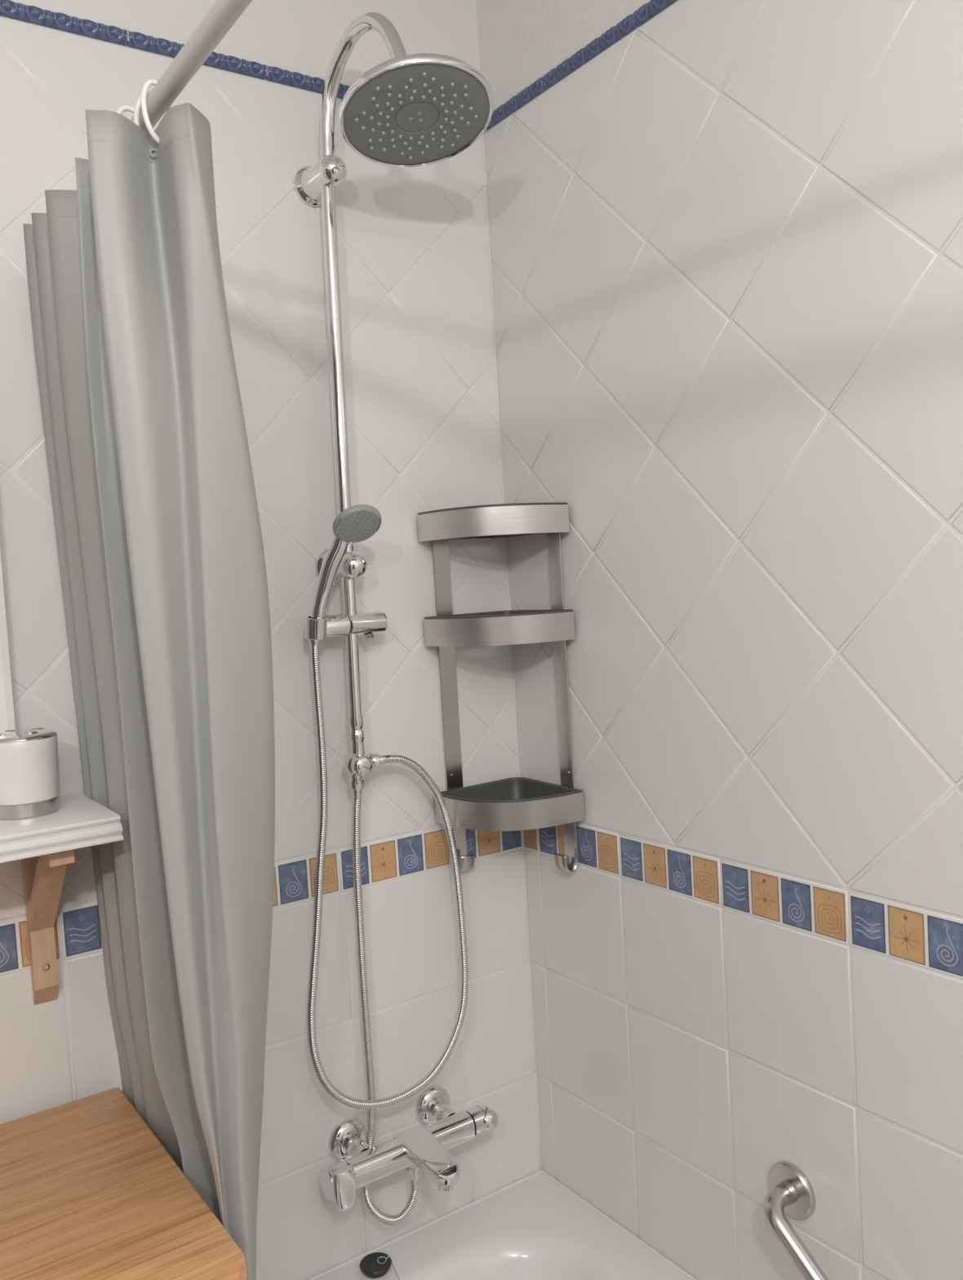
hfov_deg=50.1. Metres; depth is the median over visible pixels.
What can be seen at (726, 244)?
wall
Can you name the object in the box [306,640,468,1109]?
shower hose
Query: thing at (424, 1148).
mixer tap
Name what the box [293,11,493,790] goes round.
shower column
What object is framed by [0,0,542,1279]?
wall
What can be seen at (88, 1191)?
wooden countertop
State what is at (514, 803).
caddy
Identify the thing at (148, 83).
curtain ring
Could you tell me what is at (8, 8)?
trim
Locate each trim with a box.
[0,0,350,98]
[486,0,676,129]
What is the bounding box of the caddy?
[417,502,584,872]
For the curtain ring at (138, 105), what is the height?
0.057 m
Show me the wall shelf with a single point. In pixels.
(45, 845)
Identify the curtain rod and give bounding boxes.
[130,0,252,131]
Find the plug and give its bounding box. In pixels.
[360,1252,399,1279]
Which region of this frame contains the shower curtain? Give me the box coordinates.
[22,102,275,1279]
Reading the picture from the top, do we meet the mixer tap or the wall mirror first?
the wall mirror
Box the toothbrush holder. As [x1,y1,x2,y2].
[0,727,58,819]
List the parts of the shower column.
diverter knob, shower arm, spray plate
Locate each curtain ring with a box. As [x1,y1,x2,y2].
[115,105,134,114]
[133,88,168,126]
[140,79,173,143]
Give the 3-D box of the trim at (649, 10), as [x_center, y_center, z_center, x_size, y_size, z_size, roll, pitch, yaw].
[0.545,-0.824,0.890,0.013,0.020,1.921,-6,4,-34]
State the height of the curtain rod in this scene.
0.048 m
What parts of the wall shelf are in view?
bracket arm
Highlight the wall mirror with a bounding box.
[0,540,16,732]
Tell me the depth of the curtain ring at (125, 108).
1.01 m
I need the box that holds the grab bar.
[764,1160,829,1279]
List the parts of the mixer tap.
lever, spout, temperature knob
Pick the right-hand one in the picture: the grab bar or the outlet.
the grab bar
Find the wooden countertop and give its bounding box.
[0,1087,247,1279]
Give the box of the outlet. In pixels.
[405,1164,419,1173]
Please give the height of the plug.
0.078 m
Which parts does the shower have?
handle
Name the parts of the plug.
ball chain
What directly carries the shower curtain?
hanging from the curtain rod
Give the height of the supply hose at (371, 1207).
0.654 m
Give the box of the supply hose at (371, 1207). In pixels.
[351,789,419,1225]
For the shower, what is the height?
0.184 m
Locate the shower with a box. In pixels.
[308,504,382,641]
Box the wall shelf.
[0,793,124,1004]
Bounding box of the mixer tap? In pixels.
[320,1085,497,1211]
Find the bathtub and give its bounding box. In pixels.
[306,1169,697,1279]
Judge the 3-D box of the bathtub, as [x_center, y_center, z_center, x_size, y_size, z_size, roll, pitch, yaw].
[0.312,1.230,0.948,0.654,0.558,1.619,-6,4,-34]
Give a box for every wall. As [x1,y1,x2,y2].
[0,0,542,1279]
[475,0,962,1279]
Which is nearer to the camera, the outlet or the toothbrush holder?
the toothbrush holder
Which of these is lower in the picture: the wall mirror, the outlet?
the outlet

